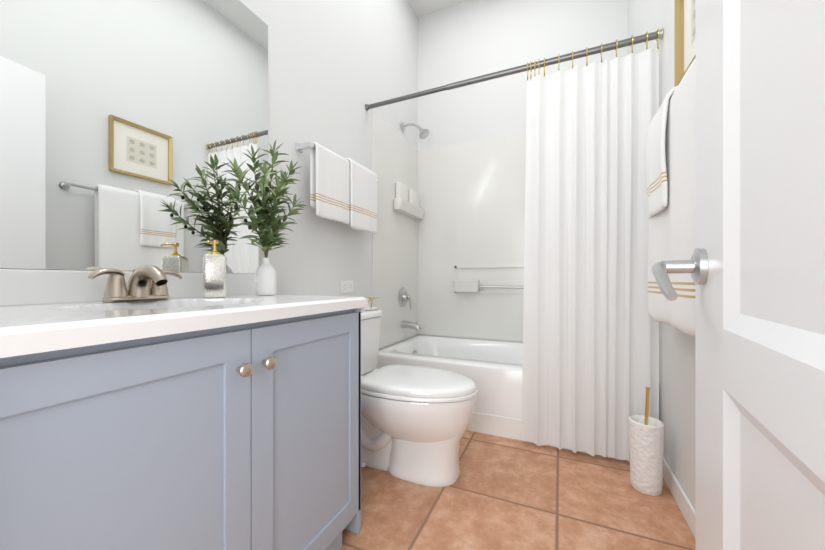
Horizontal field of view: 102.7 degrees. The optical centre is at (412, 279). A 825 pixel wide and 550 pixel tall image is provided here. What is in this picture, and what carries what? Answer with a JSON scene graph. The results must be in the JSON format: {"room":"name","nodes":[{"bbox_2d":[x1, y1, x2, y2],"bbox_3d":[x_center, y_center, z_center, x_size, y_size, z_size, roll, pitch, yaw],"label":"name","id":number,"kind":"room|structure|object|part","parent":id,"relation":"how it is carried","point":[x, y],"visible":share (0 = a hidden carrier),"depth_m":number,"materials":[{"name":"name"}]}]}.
{"room":"bathroom","nodes":[
{"label":"bathroom","id":0,"kind":"room"},
{"bbox_2d":[0,0,417,349],"bbox_3d":[-0.891,-0.750,1.045,0.100,3.300,4.580,0,0,24],"label":"wall","id":1,"kind":"structure","parent":0,"point":[335,67],"depth_m":1.86,"materials":[{"name":"white paint"}]},
{"bbox_2d":[0,269,258,316],"bbox_3d":[-0.852,0.018,0.978,0.022,0.086,0.933,0,0,24],"label":"backsplash","id":2,"kind":"structure","parent":1,"relation":"attached to","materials":[{"name":"white stone"}]},
{"bbox_2d":[0,0,267,273],"bbox_3d":[-0.846,-0.579,1.012,0.005,1.103,0.993,0,0,24],"label":"mirror","id":3,"kind":"object","parent":1,"relation":"attached to","point":[128,128],"visible":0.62,"depth_m":0.99,"materials":[{"name":"silver glass"}]},
{"bbox_2d":[296,142,378,233],"bbox_3d":[-0.384,-0.497,1.908,0.118,0.402,0.670,0,0,24],"label":"towel rail","id":4,"kind":"object","parent":1,"relation":"attached to","point":[343,190],"visible":1,"depth_m":1.80,"materials":[{"name":"white fabric"}]},
{"bbox_3d":[-0.563,-0.660,1.643,0.008,0.040,0.040,0,0,24],"label":"plate","id":5,"kind":"part","parent":4,"relation":"part of","materials":[{"name":"silver metal"}]},
{"bbox_3d":[-0.526,-0.660,1.627,0.087,0.024,0.024,0,0,24],"label":"post","id":6,"kind":"part","parent":4,"relation":"part of","materials":[{"name":"silver metal"}]},
{"bbox_2d":[310,142,350,224],"bbox_3d":[-0.430,-0.499,1.759,0.051,0.368,0.291,0,0,24],"label":"towel","id":7,"kind":"object","parent":4,"relation":"hanging from","point":[330,173],"depth_m":1.72,"materials":[{"name":"white fabric"}]},
{"bbox_2d":[341,157,377,233],"bbox_3d":[-0.317,-0.496,2.012,0.081,0.403,0.296,0,0,24],"label":"towel","id":8,"kind":"object","parent":4,"relation":"hanging from","point":[361,181],"depth_m":1.96,"materials":[{"name":"white fabric"}]},
{"bbox_2d":[341,281,353,292],"bbox_3d":[-0.397,0.041,2.015,0.008,0.074,0.125,0,0,24],"label":"electrical outlet cover","id":9,"kind":"object","parent":1,"relation":"attached to","point":[347,286],"visible":1,"depth_m":2.01,"materials":[{"name":"white plastic"}]},
{"bbox_2d":[372,110,419,348],"bbox_3d":[-0.118,-0.343,2.644,0.005,1.674,0.780,0,0,24],"label":"wall","id":10,"kind":"structure","parent":1,"relation":"attached to","point":[396,243],"depth_m":2.57,"materials":[{"name":"white"}]},
{"bbox_2d":[398,287,411,308],"bbox_3d":[-0.044,0.149,2.704,0.078,0.184,0.166,0,0,24],"label":"shower valve","id":11,"kind":"object","parent":10,"relation":"attached to","point":[403,296],"visible":1,"depth_m":2.68,"materials":[{"name":"grey metal"}]},
{"bbox_3d":[-0.025,0.182,2.697,0.037,0.117,0.051,0,0,24],"label":"shower valve lever","id":12,"kind":"part","parent":11,"relation":"part of","materials":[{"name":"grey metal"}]},
{"bbox_2d":[394,182,423,219],"bbox_3d":[-0.022,-0.656,2.757,0.076,0.223,0.487,0,0,24],"label":"soap shelf","id":13,"kind":"object","parent":10,"relation":"attached to","point":[406,200],"visible":0.98,"depth_m":2.68,"materials":[{"name":"white ceramic"}]},
{"bbox_2d":[395,182,407,203],"bbox_3d":[-0.085,-0.699,2.656,0.042,0.138,0.170,0,0,24],"label":"bottle","id":14,"kind":"object","parent":13,"relation":"on","point":[401,189],"depth_m":2.60,"materials":[{"name":"white plastic"}]},
{"bbox_2d":[407,189,418,209],"bbox_3d":[0.009,-0.699,2.866,0.042,0.138,0.170,0,0,24],"label":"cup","id":15,"kind":"object","parent":13,"relation":"on","point":[413,197],"depth_m":2.81,"materials":[{"name":"white ceramic"}]},
{"bbox_2d":[401,320,420,330],"bbox_3d":[-0.005,0.372,2.686,0.165,0.084,0.068,0,0,24],"label":"tub spout","id":16,"kind":"object","parent":10,"relation":"attached to","point":[411,325],"visible":1,"depth_m":2.67,"materials":[{"name":"grey metal"}]},
{"bbox_2d":[401,122,429,138],"bbox_3d":[0.026,-1.216,2.672,0.233,0.161,0.094,0,0,24],"label":"shower head","id":17,"kind":"object","parent":1,"relation":"attached to","point":[423,133],"visible":1,"depth_m":2.65},
{"bbox_3d":[-0.003,-1.246,2.685,0.154,0.066,0.019,0,0,24],"label":"arm","id":18,"kind":"part","parent":17,"relation":"part of"},
{"bbox_2d":[365,28,662,462],"bbox_3d":[0.431,-0.151,1.882,1.626,2.068,0.061,0,0,24],"label":"shower curtain","id":19,"kind":"object","parent":1,"relation":"attached to","point":[590,372],"visible":0.96,"depth_m":1.67,"materials":[{"name":"white fabric"}]},
{"bbox_2d":[408,0,467,17],"bbox_3d":[-0.101,-2.450,0.692,1.830,0.100,4.580,0,0,24],"label":"ceiling","id":20,"kind":"structure","parent":0,"point":[421,8],"depth_m":2.89,"materials":[{"name":"white paint"}]},
{"bbox_2d":[340,430,694,549],"bbox_3d":[-0.101,0.925,0.692,1.830,0.050,4.580,0,0,24],"label":"floor","id":21,"kind":"structure","parent":0,"point":[502,493],"depth_m":1.30,"materials":[{"name":"tile"}]},
{"bbox_2d":[0,269,367,549],"bbox_3d":[-0.602,0.438,0.866,0.570,0.925,0.933,0,0,24],"label":"bathroom vanity","id":22,"kind":"object","parent":21,"relation":"on","point":[187,416],"visible":0.88,"depth_m":0.65,"materials":[{"name":"blue paint"}]},
{"bbox_3d":[-0.475,0.466,0.556,0.020,0.704,0.456,0,0,24],"label":"door","id":23,"kind":"part","parent":22,"relation":"part of","materials":[{"name":"blue paint"}]},
{"bbox_3d":[-0.405,0.860,0.740,0.001,0.080,0.820,0,0,24],"label":"rail","id":24,"kind":"part","parent":22,"relation":"part of","materials":[{"name":"blue paint"}]},
{"bbox_2d":[0,294,367,376],"bbox_3d":[-0.606,0.125,0.868,0.561,0.130,0.933,0,0,24],"label":"countertop","id":25,"kind":"structure","parent":22,"relation":"on","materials":[{"name":"white stone"}]},
{"bbox_2d":[87,265,182,302],"bbox_3d":[-0.732,0.008,0.913,0.146,0.102,0.225,0,0,24],"label":"faucet","id":26,"kind":"object","parent":25,"relation":"on","point":[147,282],"visible":1,"depth_m":0.89,"materials":[{"name":"silver metal"}]},
{"bbox_3d":[-0.803,-0.017,0.865,0.036,0.030,0.078,0,0,24],"label":"lever","id":27,"kind":"part","parent":26,"relation":"part of","materials":[{"name":"silver metal"}]},
{"bbox_3d":[-0.731,0.003,0.913,0.144,0.091,0.052,0,0,24],"label":"spout","id":28,"kind":"part","parent":26,"relation":"part of","materials":[{"name":"silver metal"}]},
{"bbox_3d":[-0.743,-0.017,0.999,0.036,0.030,0.078,0,0,24],"label":"lever","id":29,"kind":"part","parent":26,"relation":"part of","materials":[{"name":"silver metal"}]},
{"bbox_2d":[203,240,225,297],"bbox_3d":[-0.674,-0.038,1.125,0.086,0.195,0.086,0,0,24],"label":"soap dispenser","id":30,"kind":"object","parent":25,"relation":"on","point":[214,272],"visible":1,"depth_m":1.10,"materials":[{"name":"silver glass"}]},
{"bbox_2d":[222,140,306,294],"bbox_3d":[-0.558,-0.245,1.249,0.215,0.608,0.357,0,0,24],"label":"vase","id":31,"kind":"object","parent":25,"relation":"on","point":[265,221],"visible":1,"depth_m":1.26,"materials":[{"name":"white ceramic"}]},
{"bbox_3d":[-0.371,0.197,0.724,0.033,0.031,0.031,0,0,24],"label":"knob","id":32,"kind":"part","parent":22,"relation":"part of","materials":[{"name":"silver metal"}]},
{"bbox_3d":[-0.343,0.197,0.786,0.033,0.031,0.031,0,0,24],"label":"knob","id":33,"kind":"part","parent":22,"relation":"part of","materials":[{"name":"silver metal"}]},
{"bbox_3d":[-0.288,0.466,0.976,0.020,0.704,0.456,0,0,24],"label":"door","id":34,"kind":"part","parent":22,"relation":"part of","materials":[{"name":"blue paint"}]},
{"bbox_2d":[361,309,476,486],"bbox_3d":[-0.105,0.537,1.636,0.854,0.726,0.506,0,0,24],"label":"toilet","id":35,"kind":"object","parent":21,"relation":"on","point":[415,421],"visible":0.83,"depth_m":1.45,"materials":[{"name":"white ceramic"}]},
{"bbox_2d":[364,307,377,310],"bbox_3d":[-0.237,0.166,1.894,0.074,0.014,0.106,0,0,24],"label":"dish","id":36,"kind":"object","parent":35,"relation":"on","point":[370,308],"visible":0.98,"depth_m":1.86,"materials":[{"name":"white ceramic"}]},
{"bbox_3d":[0.038,0.504,1.571,0.540,0.018,0.394,0,0,24],"label":"seat","id":37,"kind":"part","parent":35,"relation":"part of","materials":[{"name":"white plastic"}]},
{"bbox_3d":[0.035,0.476,1.573,0.534,0.035,0.388,0,0,24],"label":"seat lid","id":38,"kind":"part","parent":35,"relation":"part of","materials":[{"name":"white plastic"}]},
{"bbox_3d":[0.025,0.633,1.577,0.558,0.234,0.396,0,0,24],"label":"bowl","id":39,"kind":"part","parent":35,"relation":"part of","materials":[{"name":"white ceramic"}]},
{"bbox_2d":[371,335,627,460],"bbox_3d":[0.620,0.700,2.304,1.626,0.400,0.843,0,0,24],"label":"bathtub","id":40,"kind":"object","parent":21,"relation":"on","point":[492,369],"visible":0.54,"depth_m":1.99,"materials":[{"name":"white ceramic"}]},
{"bbox_2d":[629,387,663,495],"bbox_3d":[1.007,0.679,1.423,0.126,0.440,0.126,0,0,24],"label":"toilet brush","id":41,"kind":"object","parent":21,"relation":"on","point":[646,442],"visible":1,"depth_m":1.38,"materials":[{"name":"white ceramic"}]},
{"bbox_3d":[1.009,0.554,1.420,0.020,0.179,0.018,0,0,24],"label":"handle","id":42,"kind":"part","parent":41,"relation":"part of","materials":[{"name":"gold metal"}]},
{"bbox_2d":[418,0,627,342],"bbox_3d":[0.813,-0.750,2.736,1.630,3.300,0.100,0,0,24],"label":"wall","id":43,"kind":"structure","parent":0,"point":[468,39],"depth_m":2.74,"materials":[{"name":"white paint"}]},
{"bbox_2d":[420,132,525,341],"bbox_3d":[0.789,-0.343,2.682,1.629,1.674,0.018,0,0,24],"label":"wall","id":44,"kind":"structure","parent":43,"relation":"attached to","point":[470,225],"depth_m":2.80,"materials":[{"name":"white"}]},
{"bbox_2d":[453,280,479,291],"bbox_3d":[0.454,0.050,2.791,0.220,0.100,0.080,0,0,24],"label":"shelf ledge","id":45,"kind":"object","parent":44,"relation":"attached to","point":[465,285],"visible":0.98,"depth_m":2.76,"materials":[{"name":"white"}]},
{"bbox_2d":[479,284,523,289],"bbox_3d":[0.975,0.058,2.571,0.928,0.048,0.056,0,0,24],"label":"grab rail","id":46,"kind":"object","parent":44,"relation":"attached to","point":[481,286],"visible":0.48,"depth_m":2.66,"materials":[{"name":"grey metal"}]},
{"bbox_2d":[628,0,694,507],"bbox_3d":[0.688,-0.750,0.339,0.100,3.300,4.580,0,0,24],"label":"wall","id":47,"kind":"structure","parent":0,"point":[677,383],"depth_m":1.43,"materials":[{"name":"white paint"}]},
{"bbox_2d":[646,59,694,336],"bbox_3d":[0.887,-0.240,1.074,0.134,0.796,0.765,0,0,24],"label":"towel","id":48,"kind":"object","parent":47,"relation":"attached to","point":[670,163],"visible":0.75,"depth_m":1.04,"materials":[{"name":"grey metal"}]},
{"bbox_2d":[663,456,694,536],"bbox_3d":[0.805,0.858,0.739,0.012,0.085,1.866,0,0,24],"label":"baseboard","id":49,"kind":"structure","parent":47,"relation":"attached to","point":[684,504],"depth_m":1.29,"materials":[{"name":"white paint"}]},
{"bbox_2d":[675,0,694,86],"bbox_3d":[0.958,-0.932,1.105,0.030,0.375,0.390,0,0,24],"label":"picture frame","id":50,"kind":"object","parent":47,"relation":"attached to","point":[684,34],"visible":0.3,"depth_m":1.26,"materials":[{"name":"gold metal"}]},
{"bbox_2d":[691,0,694,45],"bbox_3d":[0.966,-0.932,1.102,0.001,0.175,0.190,0,0,24],"label":"print","id":51,"kind":"object","parent":50,"relation":"attached to","point":[692,1],"depth_m":1.18},
{"bbox_3d":[0.280,-0.750,-0.114,0.275,3.300,0.120,0,0,24],"label":"wall","id":52,"kind":"structure","parent":0,"visible":0},
{"bbox_2d":[695,0,824,549],"bbox_3d":[0.397,-0.126,0.336,0.036,2.028,0.750,0,0,31],"label":"door leaf","id":53,"kind":"structure","parent":52,"relation":"in","point":[760,292],"depth_m":0.41,"materials":[{"name":"white paint"}]},
{"bbox_2d":[691,248,707,284],"bbox_3d":[0.532,-0.025,0.615,0.015,0.068,0.068,0,0,31],"label":"rosette","id":54,"kind":"object","parent":53,"relation":"attached to","point":[703,259],"depth_m":0.59,"materials":[{"name":"grey metal"}]},
{"bbox_2d":[662,260,694,272],"bbox_3d":[0.506,-0.025,0.630,0.047,0.025,0.025,0,0,31],"label":"door handle neck","id":55,"kind":"object","parent":54,"relation":"attached to","point":[680,266],"depth_m":0.62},
{"bbox_2d":[652,261,677,300],"bbox_3d":[0.453,-0.002,0.596,0.029,0.072,0.130,0,0,32],"label":"door lever","id":56,"kind":"object","parent":55,"relation":"attached to","point":[662,279],"visible":1,"depth_m":0.58,"materials":[{"name":"grey metal"}]},
{"bbox_3d":[0.528,-0.025,0.617,0.004,0.060,0.060,0,0,31],"label":"door rosette lip","id":57,"kind":"part","parent":54,"relation":"part of","materials":[{"name":"silver metal"}]}
]}

